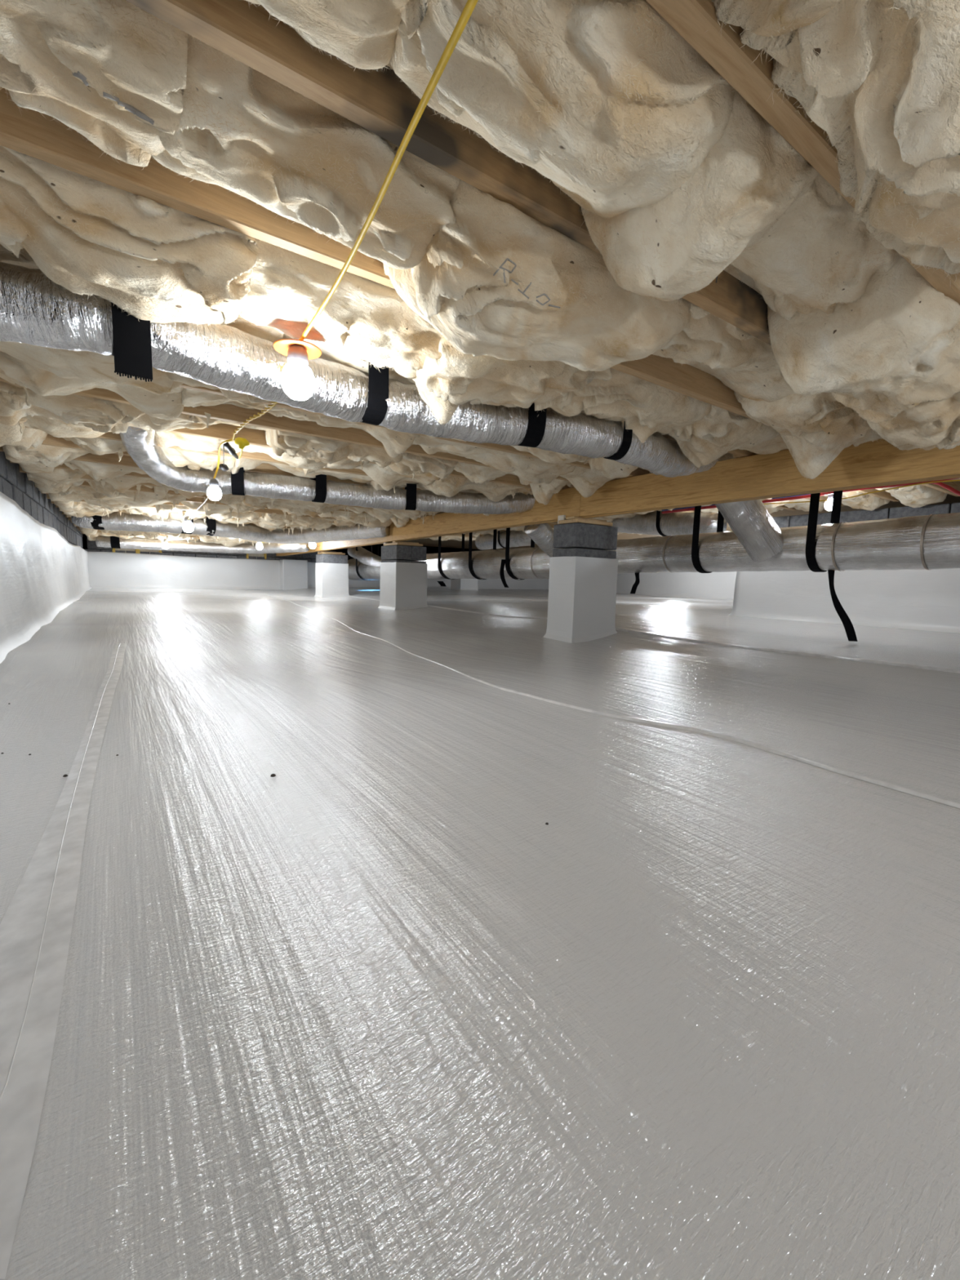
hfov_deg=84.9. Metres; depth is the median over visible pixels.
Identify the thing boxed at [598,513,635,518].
insulation batt
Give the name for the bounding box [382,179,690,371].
insulation batt
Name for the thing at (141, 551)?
air vent
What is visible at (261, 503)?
insulation batt
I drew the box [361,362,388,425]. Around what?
strap
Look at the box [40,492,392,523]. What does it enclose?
joist
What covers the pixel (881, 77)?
insulation batt
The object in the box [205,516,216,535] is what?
strap
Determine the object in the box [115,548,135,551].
air vent
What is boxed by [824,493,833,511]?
work light
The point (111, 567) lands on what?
wall
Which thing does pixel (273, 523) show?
insulation batt
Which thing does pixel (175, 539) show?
insulation batt
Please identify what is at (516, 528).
insulation batt
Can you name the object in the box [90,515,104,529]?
strap
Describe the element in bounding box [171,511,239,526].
insulation batt
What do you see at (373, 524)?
insulation batt
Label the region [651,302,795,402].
insulation batt
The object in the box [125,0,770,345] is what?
joist
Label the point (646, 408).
insulation batt
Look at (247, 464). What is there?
insulation batt
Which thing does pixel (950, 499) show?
ceiling
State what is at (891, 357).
insulation batt
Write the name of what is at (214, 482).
socket
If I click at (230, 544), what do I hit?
insulation batt
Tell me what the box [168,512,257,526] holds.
insulation batt
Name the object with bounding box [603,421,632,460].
strap
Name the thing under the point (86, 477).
joist
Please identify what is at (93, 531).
insulation batt
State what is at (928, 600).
wall
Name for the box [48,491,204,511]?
insulation batt
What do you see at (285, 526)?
joist
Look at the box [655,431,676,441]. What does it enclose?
insulation batt
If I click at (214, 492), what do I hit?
work light
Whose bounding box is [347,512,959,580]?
duct
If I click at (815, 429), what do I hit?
insulation batt
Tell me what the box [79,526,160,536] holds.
insulation batt
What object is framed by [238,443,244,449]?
outlet
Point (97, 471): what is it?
insulation batt
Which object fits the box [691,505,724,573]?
strap
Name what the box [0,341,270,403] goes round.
insulation batt
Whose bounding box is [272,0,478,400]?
work light
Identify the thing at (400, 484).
insulation batt
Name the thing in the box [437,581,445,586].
strap tail
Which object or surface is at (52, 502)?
joist
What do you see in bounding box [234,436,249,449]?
tap
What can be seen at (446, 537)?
insulation batt
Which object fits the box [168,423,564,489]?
joist
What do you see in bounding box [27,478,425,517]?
joist
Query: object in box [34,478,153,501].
insulation batt
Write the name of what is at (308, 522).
insulation batt
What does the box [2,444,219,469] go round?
insulation batt
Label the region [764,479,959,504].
wire
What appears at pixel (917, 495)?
insulation batt
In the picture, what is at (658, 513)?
strap
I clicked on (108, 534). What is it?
insulation batt
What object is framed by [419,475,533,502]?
insulation batt
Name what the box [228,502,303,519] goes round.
insulation batt
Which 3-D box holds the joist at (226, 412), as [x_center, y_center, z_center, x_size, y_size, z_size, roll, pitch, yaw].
[-0.625,-1.235,3.007,3.790,0.235,0.038,-3,8,-34]
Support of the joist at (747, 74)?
attached to the ceiling
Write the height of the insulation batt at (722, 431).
0.285 m
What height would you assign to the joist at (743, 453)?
0.235 m
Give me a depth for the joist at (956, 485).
3.91 m
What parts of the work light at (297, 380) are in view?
bulb, extension cord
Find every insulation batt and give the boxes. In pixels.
[0,0,192,169]
[0,145,258,325]
[0,246,284,342]
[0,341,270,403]
[0,351,183,422]
[0,381,271,435]
[0,415,155,446]
[0,427,235,471]
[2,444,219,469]
[17,459,146,481]
[26,467,178,497]
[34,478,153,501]
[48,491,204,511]
[53,485,186,508]
[53,500,153,514]
[58,501,164,516]
[63,506,168,521]
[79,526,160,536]
[80,528,144,536]
[83,528,156,538]
[85,529,158,540]
[85,531,133,538]
[87,533,145,540]
[150,532,208,539]
[151,34,460,271]
[153,486,244,506]
[154,431,327,476]
[155,503,262,521]
[157,535,196,542]
[157,537,199,541]
[160,533,228,540]
[162,533,213,542]
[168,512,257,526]
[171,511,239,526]
[181,387,420,457]
[188,491,275,505]
[189,533,225,537]
[200,537,249,547]
[203,502,286,519]
[209,536,239,542]
[224,538,268,545]
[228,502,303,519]
[229,457,373,484]
[239,238,444,380]
[241,495,368,517]
[245,0,429,71]
[248,516,332,530]
[257,522,324,533]
[262,512,336,527]
[264,429,408,469]
[267,526,310,535]
[282,333,415,384]
[289,499,420,519]
[291,515,392,529]
[318,510,409,528]
[323,458,439,493]
[333,519,359,528]
[364,508,398,524]
[366,480,475,493]
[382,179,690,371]
[383,0,736,218]
[388,453,517,484]
[409,511,439,524]
[412,337,594,424]
[412,435,575,484]
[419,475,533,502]
[426,435,466,441]
[429,535,475,541]
[472,529,502,535]
[510,525,553,532]
[511,445,592,464]
[517,475,572,504]
[549,368,711,443]
[560,466,612,497]
[577,90,902,322]
[583,457,638,479]
[591,517,613,522]
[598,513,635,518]
[612,477,711,506]
[633,510,679,514]
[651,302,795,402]
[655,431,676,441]
[666,404,788,467]
[700,507,718,513]
[706,0,841,62]
[718,452,734,461]
[733,391,883,479]
[760,0,959,282]
[760,497,824,511]
[765,256,959,451]
[766,506,783,513]
[822,490,889,511]
[875,484,947,507]
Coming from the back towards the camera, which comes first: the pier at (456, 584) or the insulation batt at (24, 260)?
the pier at (456, 584)
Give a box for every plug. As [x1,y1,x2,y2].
[218,446,228,471]
[222,442,238,458]
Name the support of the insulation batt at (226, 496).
attached to the joist at (63, 466)
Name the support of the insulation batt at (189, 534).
attached to the joist
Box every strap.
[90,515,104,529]
[110,536,120,548]
[181,519,193,533]
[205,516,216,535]
[231,466,244,495]
[309,474,326,502]
[355,543,379,580]
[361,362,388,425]
[404,483,416,510]
[437,533,464,579]
[468,528,497,579]
[497,530,504,547]
[505,527,534,579]
[517,402,546,447]
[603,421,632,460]
[655,510,666,536]
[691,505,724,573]
[805,490,842,572]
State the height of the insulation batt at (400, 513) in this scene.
0.216 m
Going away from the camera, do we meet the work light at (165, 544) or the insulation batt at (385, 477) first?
the insulation batt at (385, 477)
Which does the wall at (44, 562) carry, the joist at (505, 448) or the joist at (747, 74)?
the joist at (505, 448)
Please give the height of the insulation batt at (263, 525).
0.233 m
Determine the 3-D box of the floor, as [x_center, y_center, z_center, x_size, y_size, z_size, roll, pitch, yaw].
[2.024,-0.386,7.159,12.950,0.235,16.300,-3,8,-34]
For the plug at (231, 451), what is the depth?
2.90 m
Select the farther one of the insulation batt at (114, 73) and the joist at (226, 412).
the joist at (226, 412)
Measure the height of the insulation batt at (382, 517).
0.235 m
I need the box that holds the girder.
[275,439,959,555]
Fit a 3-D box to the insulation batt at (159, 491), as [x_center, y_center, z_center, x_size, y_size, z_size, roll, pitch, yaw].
[-2.592,-1.359,4.875,0.770,0.213,0.367,-3,8,-34]
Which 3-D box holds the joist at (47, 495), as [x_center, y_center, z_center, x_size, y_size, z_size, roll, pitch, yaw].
[-2.918,-1.637,6.358,3.754,0.235,0.038,-3,8,-34]
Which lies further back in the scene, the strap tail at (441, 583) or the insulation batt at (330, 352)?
the strap tail at (441, 583)
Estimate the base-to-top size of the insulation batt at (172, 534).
0.222 m
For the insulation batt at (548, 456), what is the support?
attached to the joist
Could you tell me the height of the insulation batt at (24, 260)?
0.230 m
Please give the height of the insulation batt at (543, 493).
0.264 m
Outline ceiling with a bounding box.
[386,493,959,550]
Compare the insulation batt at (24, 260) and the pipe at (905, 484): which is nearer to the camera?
the insulation batt at (24, 260)
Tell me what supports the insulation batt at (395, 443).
attached to the joist at (226, 412)
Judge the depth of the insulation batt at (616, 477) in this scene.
4.00 m
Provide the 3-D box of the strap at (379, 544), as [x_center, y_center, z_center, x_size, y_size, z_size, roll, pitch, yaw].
[-2.145,-1.512,10.017,0.441,0.754,0.070,-3,8,-34]
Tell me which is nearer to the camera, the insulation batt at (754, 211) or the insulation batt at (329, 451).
the insulation batt at (754, 211)
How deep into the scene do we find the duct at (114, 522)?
6.99 m
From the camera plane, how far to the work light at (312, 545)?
8.83 m
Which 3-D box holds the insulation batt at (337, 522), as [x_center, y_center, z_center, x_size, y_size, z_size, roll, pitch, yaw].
[-1.646,-1.563,6.998,0.639,0.216,0.367,-3,8,-34]
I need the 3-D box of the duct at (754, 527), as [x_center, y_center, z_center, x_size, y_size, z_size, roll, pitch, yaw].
[1.892,-0.837,3.682,0.556,0.568,0.254,0,7,-13]
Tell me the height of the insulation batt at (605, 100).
0.225 m
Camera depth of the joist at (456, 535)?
8.67 m
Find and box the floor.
[0,586,959,1279]
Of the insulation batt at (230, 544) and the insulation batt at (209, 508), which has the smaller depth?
the insulation batt at (209, 508)
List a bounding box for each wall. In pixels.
[0,451,91,663]
[84,538,549,589]
[616,571,737,599]
[728,502,959,633]
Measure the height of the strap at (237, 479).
0.194 m
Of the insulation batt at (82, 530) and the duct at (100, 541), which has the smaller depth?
the insulation batt at (82, 530)
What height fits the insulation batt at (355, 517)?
0.232 m
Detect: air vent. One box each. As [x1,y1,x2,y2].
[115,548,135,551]
[139,549,159,554]
[248,553,263,556]
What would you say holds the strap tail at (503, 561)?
hanging from the strap at (508, 530)
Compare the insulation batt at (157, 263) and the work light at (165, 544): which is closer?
the insulation batt at (157, 263)
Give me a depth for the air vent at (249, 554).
11.75 m
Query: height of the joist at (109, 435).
0.235 m
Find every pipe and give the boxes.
[662,478,956,513]
[662,493,809,511]
[930,482,959,495]
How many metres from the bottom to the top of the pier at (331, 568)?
0.868 m
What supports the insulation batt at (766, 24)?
attached to the joist at (747, 74)
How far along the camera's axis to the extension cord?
2.27 m
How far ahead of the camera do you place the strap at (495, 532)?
6.78 m
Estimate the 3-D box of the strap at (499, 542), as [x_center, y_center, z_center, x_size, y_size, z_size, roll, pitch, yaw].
[0.390,-1.608,7.724,0.255,0.507,0.050,-1,7,-24]
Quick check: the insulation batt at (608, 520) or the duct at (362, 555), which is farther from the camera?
the duct at (362, 555)
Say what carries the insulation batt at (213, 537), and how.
attached to the joist
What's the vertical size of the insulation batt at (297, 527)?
0.227 m
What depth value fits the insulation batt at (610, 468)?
3.28 m
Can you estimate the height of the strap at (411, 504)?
0.195 m
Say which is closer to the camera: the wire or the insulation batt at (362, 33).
the insulation batt at (362, 33)
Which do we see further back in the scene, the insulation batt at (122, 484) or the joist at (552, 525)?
the joist at (552, 525)
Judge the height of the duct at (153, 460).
0.345 m
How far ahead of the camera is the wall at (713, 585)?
13.52 m
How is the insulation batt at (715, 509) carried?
attached to the joist
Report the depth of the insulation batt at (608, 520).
6.02 m
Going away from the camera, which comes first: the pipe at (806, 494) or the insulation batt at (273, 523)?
the pipe at (806, 494)
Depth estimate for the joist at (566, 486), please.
5.42 m
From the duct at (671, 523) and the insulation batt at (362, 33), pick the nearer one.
the insulation batt at (362, 33)
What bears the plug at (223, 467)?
hanging from the work light at (214, 492)
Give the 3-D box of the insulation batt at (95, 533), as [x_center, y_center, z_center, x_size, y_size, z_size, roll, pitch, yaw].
[-6.290,-1.888,9.233,1.143,0.228,0.367,-3,8,-34]
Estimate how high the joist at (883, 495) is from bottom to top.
0.235 m
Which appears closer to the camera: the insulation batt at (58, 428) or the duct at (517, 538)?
the insulation batt at (58, 428)
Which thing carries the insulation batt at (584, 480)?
attached to the joist at (505, 448)
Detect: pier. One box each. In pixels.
[314,551,349,597]
[377,541,427,610]
[449,578,479,591]
[542,515,617,643]
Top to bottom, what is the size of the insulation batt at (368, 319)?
0.230 m
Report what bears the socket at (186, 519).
attached to the work light at (214, 492)
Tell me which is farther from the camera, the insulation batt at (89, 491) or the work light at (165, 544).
the work light at (165, 544)
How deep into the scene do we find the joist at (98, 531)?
9.75 m
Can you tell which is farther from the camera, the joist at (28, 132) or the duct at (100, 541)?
the duct at (100, 541)
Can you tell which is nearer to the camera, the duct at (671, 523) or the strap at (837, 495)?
the strap at (837, 495)
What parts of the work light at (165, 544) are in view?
bulb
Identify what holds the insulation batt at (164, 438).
attached to the joist at (224, 432)
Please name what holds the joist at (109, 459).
on the wall at (44, 562)
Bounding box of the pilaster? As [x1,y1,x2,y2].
[280,559,307,590]
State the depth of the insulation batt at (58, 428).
2.64 m
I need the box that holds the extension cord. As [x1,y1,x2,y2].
[233,401,277,434]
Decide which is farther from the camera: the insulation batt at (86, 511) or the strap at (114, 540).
the strap at (114, 540)
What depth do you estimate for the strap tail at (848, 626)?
3.48 m
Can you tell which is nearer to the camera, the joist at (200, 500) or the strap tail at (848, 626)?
the strap tail at (848, 626)
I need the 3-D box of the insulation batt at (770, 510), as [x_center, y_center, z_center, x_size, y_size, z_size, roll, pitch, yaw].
[2.437,-1.278,4.892,1.157,0.168,0.330,-3,8,-34]
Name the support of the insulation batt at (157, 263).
attached to the joist at (743, 453)
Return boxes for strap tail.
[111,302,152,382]
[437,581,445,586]
[499,559,508,587]
[630,573,639,593]
[827,569,857,641]
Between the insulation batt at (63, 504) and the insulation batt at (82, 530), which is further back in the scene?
the insulation batt at (82, 530)
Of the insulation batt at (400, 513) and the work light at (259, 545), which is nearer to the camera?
the insulation batt at (400, 513)
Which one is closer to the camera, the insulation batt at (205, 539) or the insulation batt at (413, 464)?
the insulation batt at (413, 464)
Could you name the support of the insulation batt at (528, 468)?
attached to the joist at (505, 448)
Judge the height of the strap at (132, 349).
0.244 m
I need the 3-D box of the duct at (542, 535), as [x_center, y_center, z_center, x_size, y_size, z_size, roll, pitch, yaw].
[0.711,-1.005,5.359,0.601,0.492,0.224,-4,8,-38]
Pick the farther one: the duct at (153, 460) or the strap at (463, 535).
the strap at (463, 535)
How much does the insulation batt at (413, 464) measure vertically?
0.204 m
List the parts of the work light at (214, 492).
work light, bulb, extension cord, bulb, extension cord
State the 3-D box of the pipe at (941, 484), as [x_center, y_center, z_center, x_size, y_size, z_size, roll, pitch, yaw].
[2.910,-0.953,3.349,0.022,0.148,0.392,-3,8,-34]
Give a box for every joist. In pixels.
[0,87,761,422]
[0,244,758,457]
[0,351,644,476]
[0,377,568,480]
[0,445,138,467]
[9,461,151,478]
[18,464,441,515]
[24,426,475,491]
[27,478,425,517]
[34,483,391,519]
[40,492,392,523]
[41,434,421,489]
[46,493,333,522]
[50,500,335,525]
[79,528,199,537]
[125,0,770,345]
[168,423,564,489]
[248,523,297,528]
[441,511,559,528]
[449,533,475,537]
[564,485,702,512]
[626,469,796,510]
[645,0,959,304]
[733,453,899,502]
[804,495,844,506]
[921,480,959,496]
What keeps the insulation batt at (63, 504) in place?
attached to the joist at (265, 510)
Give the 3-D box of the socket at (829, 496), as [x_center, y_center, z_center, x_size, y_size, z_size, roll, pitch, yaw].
[2.643,-1.084,3.941,0.055,0.053,0.055,-3,8,-34]
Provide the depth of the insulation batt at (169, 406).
2.08 m
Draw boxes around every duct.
[0,262,719,477]
[71,511,390,543]
[94,536,310,554]
[119,426,535,514]
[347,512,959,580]
[347,546,382,566]
[475,529,535,550]
[524,523,558,557]
[611,511,727,535]
[715,499,783,561]
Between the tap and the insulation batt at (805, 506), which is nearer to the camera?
the tap
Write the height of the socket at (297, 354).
0.055 m
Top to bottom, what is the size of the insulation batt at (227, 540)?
0.236 m
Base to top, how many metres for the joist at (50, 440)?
0.235 m
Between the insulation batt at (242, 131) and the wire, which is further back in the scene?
the wire
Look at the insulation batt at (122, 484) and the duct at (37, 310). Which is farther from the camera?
the insulation batt at (122, 484)
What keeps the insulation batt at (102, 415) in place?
attached to the joist at (224, 432)
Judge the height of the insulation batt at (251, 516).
0.205 m
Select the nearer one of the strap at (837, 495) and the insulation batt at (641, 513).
the strap at (837, 495)
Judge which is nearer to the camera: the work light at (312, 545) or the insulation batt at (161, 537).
the work light at (312, 545)
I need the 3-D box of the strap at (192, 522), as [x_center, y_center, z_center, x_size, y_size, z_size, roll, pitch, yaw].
[-3.753,-1.471,6.692,0.120,0.230,0.221,-5,9,-44]
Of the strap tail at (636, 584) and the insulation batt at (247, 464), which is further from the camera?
the strap tail at (636, 584)
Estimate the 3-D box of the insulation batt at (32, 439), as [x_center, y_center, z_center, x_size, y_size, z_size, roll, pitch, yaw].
[-2.161,-1.178,3.200,1.243,0.202,0.367,-3,8,-34]
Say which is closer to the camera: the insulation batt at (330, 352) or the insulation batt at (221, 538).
the insulation batt at (330, 352)
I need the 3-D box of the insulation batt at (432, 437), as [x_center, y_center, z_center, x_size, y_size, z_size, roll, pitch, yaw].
[-0.358,-1.073,2.466,0.846,0.164,0.376,-3,8,-34]
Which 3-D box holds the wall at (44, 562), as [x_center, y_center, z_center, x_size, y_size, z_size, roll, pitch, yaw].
[-3.103,-0.611,3.399,0.339,1.290,16.001,-3,8,-34]
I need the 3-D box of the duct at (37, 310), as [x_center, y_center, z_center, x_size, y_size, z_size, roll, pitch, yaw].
[0.011,-0.909,2.027,3.122,0.267,0.348,-3,8,-34]
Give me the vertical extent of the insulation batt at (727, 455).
0.167 m
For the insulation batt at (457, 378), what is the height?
0.345 m
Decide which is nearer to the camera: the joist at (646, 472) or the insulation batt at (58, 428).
the insulation batt at (58, 428)
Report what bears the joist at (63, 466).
on the girder
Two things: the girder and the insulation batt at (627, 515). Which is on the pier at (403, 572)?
the girder
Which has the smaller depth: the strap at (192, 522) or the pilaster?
the strap at (192, 522)
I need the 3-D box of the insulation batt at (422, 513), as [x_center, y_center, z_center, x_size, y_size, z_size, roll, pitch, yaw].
[-0.595,-1.399,5.755,0.340,0.237,0.373,-3,8,-34]
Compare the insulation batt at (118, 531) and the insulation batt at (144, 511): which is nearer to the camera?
the insulation batt at (144, 511)
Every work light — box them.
[162,538,168,549]
[182,431,235,532]
[256,541,262,550]
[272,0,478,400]
[308,542,315,548]
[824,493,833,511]
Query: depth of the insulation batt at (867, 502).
4.35 m
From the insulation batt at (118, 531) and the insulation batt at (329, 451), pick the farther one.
the insulation batt at (118, 531)
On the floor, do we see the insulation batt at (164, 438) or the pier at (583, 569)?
the pier at (583, 569)
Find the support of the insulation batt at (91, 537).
attached to the joist
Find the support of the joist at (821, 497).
on the girder
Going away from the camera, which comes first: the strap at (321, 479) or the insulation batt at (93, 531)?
the strap at (321, 479)
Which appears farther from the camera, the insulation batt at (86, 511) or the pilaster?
the pilaster
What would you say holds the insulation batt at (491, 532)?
attached to the joist
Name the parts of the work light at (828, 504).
bulb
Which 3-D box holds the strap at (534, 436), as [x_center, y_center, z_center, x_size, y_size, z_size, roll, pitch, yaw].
[0.199,-0.895,2.132,0.075,0.209,0.157,-1,7,-20]
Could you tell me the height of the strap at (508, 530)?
0.718 m
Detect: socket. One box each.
[184,515,191,522]
[209,478,218,487]
[287,344,308,365]
[827,493,833,498]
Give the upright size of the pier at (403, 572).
0.932 m

